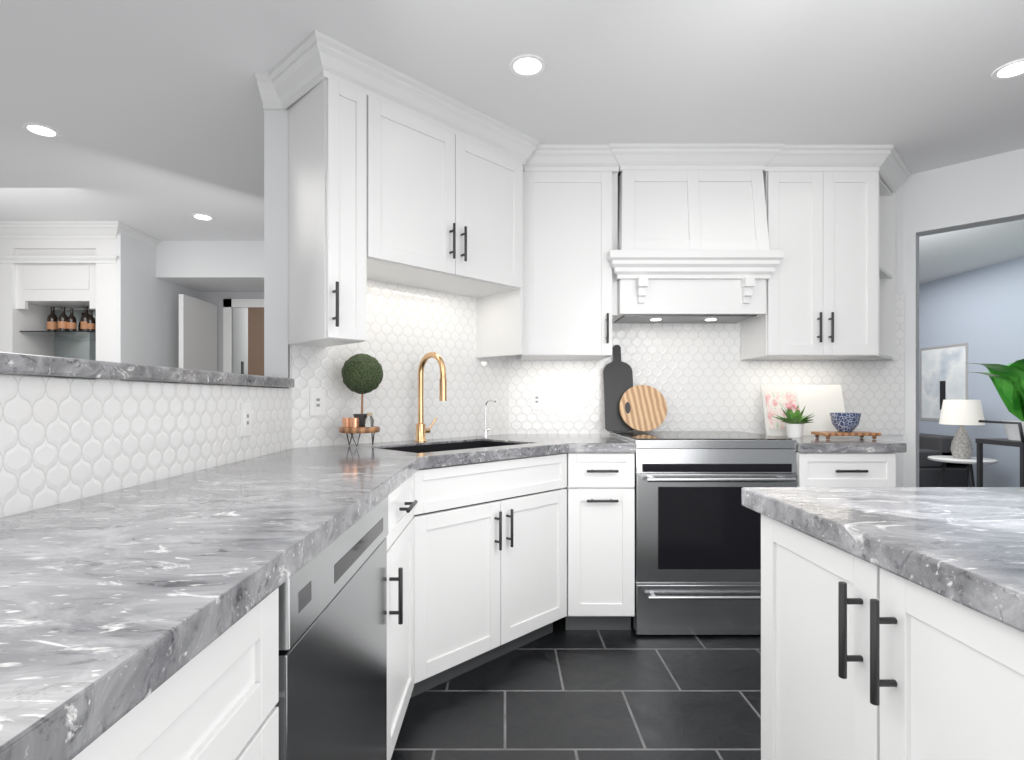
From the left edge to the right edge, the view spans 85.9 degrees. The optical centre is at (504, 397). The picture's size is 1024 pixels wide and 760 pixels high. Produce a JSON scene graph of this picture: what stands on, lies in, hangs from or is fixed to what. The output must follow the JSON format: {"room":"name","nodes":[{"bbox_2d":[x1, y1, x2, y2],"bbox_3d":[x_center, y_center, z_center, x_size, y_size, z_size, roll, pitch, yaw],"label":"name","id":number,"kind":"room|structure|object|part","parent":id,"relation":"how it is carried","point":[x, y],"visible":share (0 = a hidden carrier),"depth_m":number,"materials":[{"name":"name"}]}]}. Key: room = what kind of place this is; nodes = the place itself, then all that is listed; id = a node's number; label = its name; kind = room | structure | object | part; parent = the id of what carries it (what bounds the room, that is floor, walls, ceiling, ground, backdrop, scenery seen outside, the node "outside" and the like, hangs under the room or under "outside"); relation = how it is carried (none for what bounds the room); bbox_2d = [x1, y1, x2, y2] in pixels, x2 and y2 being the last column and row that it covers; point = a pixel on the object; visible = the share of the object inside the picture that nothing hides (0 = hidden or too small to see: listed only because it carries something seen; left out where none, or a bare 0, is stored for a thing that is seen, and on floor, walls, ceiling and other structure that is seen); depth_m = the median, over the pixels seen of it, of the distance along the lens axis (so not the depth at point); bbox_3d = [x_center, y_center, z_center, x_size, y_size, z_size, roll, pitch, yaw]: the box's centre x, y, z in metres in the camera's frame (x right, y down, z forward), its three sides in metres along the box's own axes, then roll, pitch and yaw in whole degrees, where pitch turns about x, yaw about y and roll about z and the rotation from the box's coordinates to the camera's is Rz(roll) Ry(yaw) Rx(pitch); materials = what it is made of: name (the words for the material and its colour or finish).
{"room":"kitchen","nodes":[
{"label":"kitchen","id":0,"kind":"room"},
{"bbox_2d":[115,233,198,367],"bbox_3d":[-2.970,-0.090,4.760,0.040,2.480,1.080,0,0,0],"label":"wall","id":1,"kind":"structure","parent":0,"point":[146,316],"depth_m":4.49,"materials":[{"name":"white paint"}]},
{"bbox_2d":[156,241,263,291],"bbox_3d":[-1.675,-1.175,4.975,2.550,0.310,0.650,0,0,0],"label":"soffit","id":2,"kind":"structure","parent":0,"point":[217,266],"depth_m":4.65,"materials":[{"name":"white paint"}]},
{"bbox_2d":[199,292,263,371],"bbox_3d":[-1.675,-0.090,5.350,2.550,2.480,0.100,0,0,0],"label":"wall","id":3,"kind":"structure","parent":0,"point":[216,298],"depth_m":5.30,"materials":[{"name":"grey paint"}]},
{"bbox_2d":[179,294,216,371],"bbox_3d":[-2.780,0.125,5.000,0.040,2.030,0.560,0,0,0],"label":"door","id":4,"kind":"structure","parent":3,"relation":"in","point":[197,334],"depth_m":4.94,"materials":[{"name":"white wood"}]},
{"bbox_2d":[223,299,263,375],"bbox_3d":[-2.285,0.100,5.285,0.830,2.100,0.029,0,0,0],"label":"door frame","id":5,"kind":"structure","parent":3,"relation":"attached to","point":[243,336],"depth_m":5.29,"materials":[{"name":"white wood"}]},
{"bbox_2d":[264,108,289,388],"bbox_3d":[-0.500,-0.090,2.810,1.040,2.480,0.960,0,0,0],"label":"wall","id":6,"kind":"structure","parent":0,"point":[276,355],"depth_m":2.33,"materials":[{"name":"white paint"}]},
{"bbox_2d":[288,78,522,357],"bbox_3d":[-0.399,-0.724,2.592,0.403,0.992,1.103,0,0,45],"label":"upper cabinet","id":7,"kind":"object","parent":6,"relation":"attached to","point":[378,190],"visible":1,"depth_m":2.31,"materials":[{"name":"white wood"}]},
{"bbox_2d":[288,79,323,109],"bbox_3d":[-0.380,-1.275,2.655,0.341,0.110,1.220,0,0,45],"label":"crown molding","id":8,"kind":"structure","parent":7,"relation":"on","point":[294,103],"depth_m":2.25,"materials":[{"name":"white wood"}]},
{"bbox_2d":[255,30,618,171],"bbox_3d":[-0.203,-1.275,2.478,1.633,0.110,0.984,0,0,0],"label":"crown molding","id":9,"kind":"structure","parent":7,"relation":"on","point":[309,62],"depth_m":2.29,"materials":[{"name":"white wood"}]},
{"bbox_2d":[0,279,903,517],"bbox_3d":[0.739,-0.205,0.146,3.302,0.850,6.292,0,0,0],"label":"tile backsplash","id":10,"kind":"structure","parent":6,"relation":"attached to","point":[64,440],"depth_m":2.74,"materials":[{"name":"white tile"}]},
{"bbox_2d":[240,403,251,436],"bbox_3d":[-0.907,0.075,1.930,0.010,0.116,0.072,0,0,0],"label":"electrical outlet","id":11,"kind":"object","parent":10,"relation":"attached to","point":[245,419],"visible":1,"depth_m":1.92,"materials":[{"name":"white plastic"}]},
{"bbox_2d":[309,389,324,415],"bbox_3d":[-0.829,0.020,2.433,0.010,0.116,0.072,0,0,45],"label":"outlet","id":12,"kind":"object","parent":10,"relation":"attached to","point":[316,402],"visible":1,"depth_m":2.43,"materials":[{"name":"white plastic"}]},
{"bbox_2d":[531,390,542,408],"bbox_3d":[0.190,0.010,3.287,0.072,0.116,0.010,0,0,0],"label":"electrical outlet","id":13,"kind":"object","parent":10,"relation":"attached to","point":[536,399],"visible":1,"depth_m":3.29,"materials":[{"name":"white plastic"}]},
{"bbox_2d":[0,0,1023,284],"bbox_3d":[0.500,-1.380,3.000,15.000,0.100,14.000,0,0,0],"label":"ceiling","id":14,"kind":"structure","parent":0,"point":[150,112],"depth_m":2.32,"materials":[{"name":"white paint"}]},
{"bbox_2d":[22,123,59,137],"bbox_3d":[-2.300,-1.327,2.730,0.146,0.006,0.146,0,0,0],"label":"recessed light","id":15,"kind":"object","parent":14,"relation":"in","point":[41,130],"visible":1,"depth_m":2.73,"materials":[{"name":"white plastic"}]},
{"bbox_2d":[191,214,213,220],"bbox_3d":[-2.220,-1.327,4.040,0.146,0.006,0.146,0,0,0],"label":"recessed light","id":16,"kind":"object","parent":14,"relation":"in","point":[203,217],"visible":0.96,"depth_m":4.04,"materials":[{"name":"white plastic"}]},
{"bbox_2d":[509,54,545,76],"bbox_3d":[0.090,-1.327,2.200,0.146,0.006,0.146,0,0,0],"label":"recessed light","id":17,"kind":"object","parent":14,"relation":"in","point":[535,64],"visible":1,"depth_m":2.19,"materials":[{"name":"white plastic"}]},
{"bbox_2d":[991,59,1023,79],"bbox_3d":[2.060,-1.327,2.220,0.146,0.006,0.146,0,0,0],"label":"recessed light","id":18,"kind":"object","parent":14,"relation":"in","point":[1006,71],"visible":1,"depth_m":2.23,"materials":[{"name":"white plastic"}]},
{"bbox_2d":[391,617,760,759],"bbox_3d":[0.500,1.200,3.000,15.000,0.100,14.000,0,0,0],"label":"floor","id":19,"kind":"structure","parent":0,"point":[559,692],"depth_m":2.07,"materials":[{"name":"tile"}]},
{"bbox_2d":[0,221,160,361],"bbox_3d":[-3.460,-0.090,4.394,1.104,2.480,0.512,0,0,0],"label":"tall cabinet","id":20,"kind":"object","parent":19,"relation":"on","point":[57,265],"depth_m":4.22,"materials":[{"name":"white wood"}]},
{"bbox_2d":[47,306,54,330],"bbox_3d":[-3.660,-0.631,4.450,0.072,0.215,0.072,0,0,-12],"label":"bottle","id":21,"kind":"object","parent":20,"relation":"on","point":[51,317],"depth_m":4.42,"materials":[{"name":"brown glass"}]},
{"bbox_3d":[-3.460,-0.520,4.445,0.636,0.008,0.330,0,0,0],"label":"hutch shelf glass","id":22,"kind":"part","parent":20,"relation":"part of","materials":[{"name":"clear glass"}]},
{"bbox_2d":[54,310,95,359],"bbox_3d":[-3.460,-0.275,4.615,0.636,0.930,0.007,0,0,0],"label":"mirror","id":23,"kind":"object","parent":20,"relation":"attached to","point":[77,347],"visible":0.14,"depth_m":4.61,"materials":[{"name":"grey"}]},
{"bbox_2d":[72,587,278,759],"bbox_3d":[-0.620,0.706,-0.397,0.580,0.888,2.406,0,0,0],"label":"base cabinet","id":24,"kind":"object","parent":19,"relation":"on","point":[217,698],"visible":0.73,"depth_m":0.64,"materials":[{"name":"white wood"}]},
{"bbox_2d":[0,434,635,759],"bbox_3d":[-0.143,0.237,0.146,1.538,0.045,6.292,0,0,0],"label":"countertop","id":25,"kind":"structure","parent":24,"relation":"on","point":[116,606],"depth_m":0.73,"materials":[{"name":"stone"}]},
{"bbox_2d":[339,426,379,446],"bbox_3d":[-0.645,0.171,2.440,0.176,0.086,0.176,0,0,0],"label":"stand","id":26,"kind":"object","parent":25,"relation":"on","point":[360,430],"visible":1,"depth_m":2.38,"materials":[{"name":"brown wood"}]},
{"bbox_2d":[342,418,358,426],"bbox_3d":[-0.672,0.107,2.397,0.079,0.040,0.060,0,0,0],"label":"mugs","id":27,"kind":"object","parent":26,"relation":"on","point":[350,422],"visible":1,"depth_m":2.38,"materials":[{"name":"brown metal"}]},
{"bbox_2d":[341,353,382,426],"bbox_3d":[-0.637,-0.036,2.460,0.178,0.326,0.180,0,0,0],"label":"topiary","id":28,"kind":"object","parent":26,"relation":"on","point":[362,373],"visible":0.94,"depth_m":2.40,"materials":[{"name":"green plant"}]},
{"bbox_2d":[365,413,373,426],"bbox_3d":[-0.595,0.096,2.415,0.040,0.062,0.040,0,0,0],"label":"decorative jar","id":29,"kind":"object","parent":26,"relation":"on","point":[369,420],"visible":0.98,"depth_m":2.40,"materials":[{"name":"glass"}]},
{"bbox_2d":[415,352,446,441],"bbox_3d":[-0.361,-0.005,2.676,0.171,0.438,0.193,0,0,0],"label":"brass faucet","id":30,"kind":"object","parent":25,"relation":"on","point":[422,430],"visible":1,"depth_m":2.70,"materials":[{"name":"gold metal"}]},
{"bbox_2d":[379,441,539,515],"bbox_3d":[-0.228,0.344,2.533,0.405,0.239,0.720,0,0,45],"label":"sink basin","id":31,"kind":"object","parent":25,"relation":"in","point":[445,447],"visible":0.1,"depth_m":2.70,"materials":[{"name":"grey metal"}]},
{"bbox_2d":[483,400,495,436],"bbox_3d":[-0.085,0.112,3.010,0.070,0.205,0.081,0,0,0],"label":"filter faucet","id":32,"kind":"object","parent":25,"relation":"on","point":[486,429],"visible":1,"depth_m":3.02,"materials":[{"name":"silver metal"}]},
{"bbox_2d":[275,496,387,759],"bbox_3d":[-0.610,0.706,1.163,0.580,0.888,0.705,0,0,0],"label":"dishwasher","id":33,"kind":"object","parent":19,"relation":"on","point":[331,704],"visible":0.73,"depth_m":1.07,"materials":[{"name":"silver metal"}]},
{"bbox_2d":[386,474,417,759],"bbox_3d":[-0.601,0.706,1.773,0.618,0.888,0.486,0,0,0],"label":"base cabinet","id":34,"kind":"object","parent":19,"relation":"on","point":[402,503],"visible":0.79,"depth_m":1.73,"materials":[{"name":"white wood"}]},
{"bbox_2d":[410,453,566,697],"bbox_3d":[-0.187,0.706,2.493,0.558,0.887,0.894,0,0,45],"label":"base cabinet","id":35,"kind":"object","parent":19,"relation":"on","point":[490,581],"visible":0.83,"depth_m":2.27,"materials":[{"name":"white wood"}]},
{"bbox_2d":[564,453,634,629],"bbox_3d":[0.462,0.706,2.926,0.324,0.888,0.658,0,0,0],"label":"base cabinet","id":36,"kind":"object","parent":19,"relation":"on","point":[600,541],"visible":0.98,"depth_m":2.64,"materials":[{"name":"white wood"}]},
{"bbox_2d":[610,431,796,634],"bbox_3d":[1.016,0.667,2.929,0.776,0.941,0.711,0,0,0],"label":"range","id":37,"kind":"object","parent":19,"relation":"on","point":[697,547],"visible":0.73,"depth_m":2.63,"materials":[{"name":"silver metal"}]},
{"bbox_2d":[603,345,633,430],"bbox_3d":[0.665,-0.062,3.223,0.170,0.508,0.118,0,0,0],"label":"board","id":38,"kind":"object","parent":37,"relation":"on","point":[618,377],"visible":0.85,"depth_m":3.21,"materials":[{"name":"black wood"}]},
{"bbox_2d":[619,385,666,431],"bbox_3d":[0.790,0.058,3.146,0.270,0.267,0.076,0,0,0],"label":"round board","id":39,"kind":"object","parent":37,"relation":"on","point":[648,406],"visible":0.96,"depth_m":3.14,"materials":[{"name":"brown wood"}]},
{"bbox_2d":[625,402,630,412],"bbox_3d":[0.700,0.056,3.136,0.032,0.067,0.016,0,0,0],"label":"handle","id":40,"kind":"object","parent":39,"relation":"attached to","point":[627,407],"visible":1,"depth_m":3.14,"materials":[{"name":"black"}]},
{"bbox_2d":[794,452,895,486],"bbox_3d":[1.642,0.706,2.926,0.468,0.888,0.658,0,0,0],"label":"base cabinet","id":41,"kind":"object","parent":19,"relation":"on","point":[846,469],"visible":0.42,"depth_m":2.63,"materials":[{"name":"white wood"}]},
{"bbox_2d":[763,434,906,452],"bbox_3d":[1.659,0.237,2.953,0.506,0.045,0.676,0,0,0],"label":"countertop","id":42,"kind":"structure","parent":41,"relation":"on","point":[823,444],"depth_m":2.62,"materials":[{"name":"stone"}]},
{"bbox_2d":[772,404,813,437],"bbox_3d":[1.588,0.122,2.987,0.222,0.185,0.229,0,0,0],"label":"decorative plant","id":43,"kind":"object","parent":42,"relation":"on","point":[795,421],"visible":1,"depth_m":2.96,"materials":[{"name":"green plant"}]},
{"bbox_2d":[760,385,844,435],"bbox_3d":[1.700,0.069,3.152,0.460,0.291,0.132,0,0,0],"label":"cookbook","id":44,"kind":"object","parent":42,"relation":"on","point":[821,402],"visible":0.74,"depth_m":3.15,"materials":[{"name":"white paper"}]},
{"bbox_2d":[811,431,880,438],"bbox_3d":[1.800,0.197,2.910,0.290,0.034,0.140,0,0,0],"label":"wood tray","id":45,"kind":"object","parent":42,"relation":"on","point":[861,434],"visible":1,"depth_m":2.85,"materials":[{"name":"brown wood"}]},
{"bbox_2d":[830,413,860,431],"bbox_3d":[1.800,0.129,2.910,0.144,0.100,0.144,0,0,0],"label":"decorative bowl","id":46,"kind":"object","parent":45,"relation":"on","point":[845,422],"visible":1,"depth_m":2.86,"materials":[{"name":"blue ceramic"}]},
{"bbox_2d":[761,514,1023,759],"bbox_3d":[1.085,0.706,0.855,0.970,0.888,0.879,0,0,0],"label":"base cabinet","id":47,"kind":"object","parent":19,"relation":"on","point":[861,659],"visible":0.83,"depth_m":0.88,"materials":[{"name":"white wood"}]},
{"bbox_2d":[742,487,1023,632],"bbox_3d":[1.110,0.237,-0.835,1.080,0.045,4.330,0,0,0],"label":"countertop","id":48,"kind":"structure","parent":47,"relation":"on","point":[964,546],"depth_m":0.91,"materials":[{"name":"stone"}]},
{"bbox_2d":[919,433,967,486],"bbox_3d":[4.400,0.780,6.825,0.900,0.740,2.150,0,0,0],"label":"sofa","id":49,"kind":"object","parent":19,"relation":"on","point":[955,474],"visible":0.12,"depth_m":5.75,"materials":[{"name":"fabric"}]},
{"bbox_2d":[927,456,997,486],"bbox_3d":[4.450,0.870,5.360,0.530,0.564,0.530,0,0,0],"label":"side table","id":50,"kind":"object","parent":19,"relation":"on","point":[952,459],"visible":0.73,"depth_m":5.26,"materials":[{"name":"white wood"}]},
{"bbox_2d":[939,400,984,458],"bbox_3d":[4.450,0.302,5.360,0.350,0.570,0.350,0,0,0],"label":"table lamp","id":51,"kind":"object","parent":50,"relation":"on","point":[961,413],"visible":1,"depth_m":5.29,"materials":[{"name":"white fabric"}]},
{"bbox_2d":[975,420,1023,486],"bbox_3d":[4.289,0.669,4.550,0.462,0.962,0.440,0,0,0],"label":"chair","id":52,"kind":"object","parent":19,"relation":"on","point":[980,442],"visible":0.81,"depth_m":4.58,"materials":[{"name":"grey metal"}]},
{"bbox_2d":[971,359,1023,440],"bbox_3d":[4.243,0.006,4.535,0.875,0.685,0.888,0,0,0],"label":"banana plant","id":53,"kind":"object","parent":52,"relation":"on","point":[1008,381],"visible":0.98,"depth_m":4.53,"materials":[{"name":"green plant"}]},
{"bbox_2d":[618,176,902,486],"bbox_3d":[1.235,-0.090,3.350,2.510,2.480,0.100,0,0,0],"label":"wall","id":54,"kind":"structure","parent":0,"point":[899,195],"depth_m":3.30,"materials":[{"name":"white paint"}]},
{"bbox_2d":[520,171,617,359],"bbox_3d":[0.352,-0.724,3.100,0.521,0.993,0.376,0,0,0],"label":"upper cabinet","id":55,"kind":"object","parent":54,"relation":"attached to","point":[570,280],"visible":0.92,"depth_m":2.96,"materials":[{"name":"white wood"}]},
{"bbox_2d":[607,143,784,322],"bbox_3d":[1.005,-0.885,3.080,0.916,0.892,0.415,0,0,0],"label":"range hood","id":56,"kind":"object","parent":54,"relation":"attached to","point":[693,242],"visible":0.96,"depth_m":2.93,"materials":[{"name":"painted wood"},{"name":"stainless steel"}]},
{"bbox_2d":[741,171,895,359],"bbox_3d":[1.867,-0.724,3.100,0.914,0.993,0.376,0,0,0],"label":"upper cabinet","id":57,"kind":"object","parent":54,"relation":"attached to","point":[831,289],"visible":0.98,"depth_m":2.96,"materials":[{"name":"white wood"}]},
{"bbox_2d":[764,145,910,192],"bbox_3d":[1.891,-1.275,3.088,0.987,0.110,0.400,0,0,0],"label":"crown molding","id":58,"kind":"structure","parent":57,"relation":"on","point":[888,164],"depth_m":2.94,"materials":[{"name":"white wood"}]},
{"bbox_2d":[903,148,1023,486],"bbox_3d":[3.917,-0.090,1.858,4.200,2.480,0.120,0,0,45],"label":"wall","id":59,"kind":"structure","parent":0,"point":[988,190],"depth_m":3.19,"materials":[{"name":"white paint"}]},
{"bbox_2d":[919,256,1023,486],"bbox_3d":[4.930,-0.090,5.750,0.120,2.480,8.500,0,0,0],"label":"wall","id":60,"kind":"structure","parent":0,"point":[980,311],"depth_m":5.59,"materials":[{"name":"blue"}]},
{"bbox_2d":[920,343,967,420],"bbox_3d":[4.878,-0.160,6.115,0.034,0.840,0.670,0,0,0],"label":"picture frame","id":61,"kind":"object","parent":60,"relation":"attached to","point":[943,372],"visible":0.76,"depth_m":6.14,"materials":[{"name":"white"}]},
{"bbox_3d":[-0.970,0.555,-0.335,0.100,1.189,5.329,0,0,0],"label":"wall","id":62,"kind":"structure","parent":0,"visible":0},
{"bbox_2d":[0,352,293,387],"bbox_3d":[-1.029,-0.063,-0.337,0.282,0.038,5.326,0,0,0],"label":"wall cap","id":63,"kind":"object","parent":62,"relation":"on","point":[23,365],"visible":0.75,"depth_m":1.27,"materials":[{"name":"stone"}]}
]}

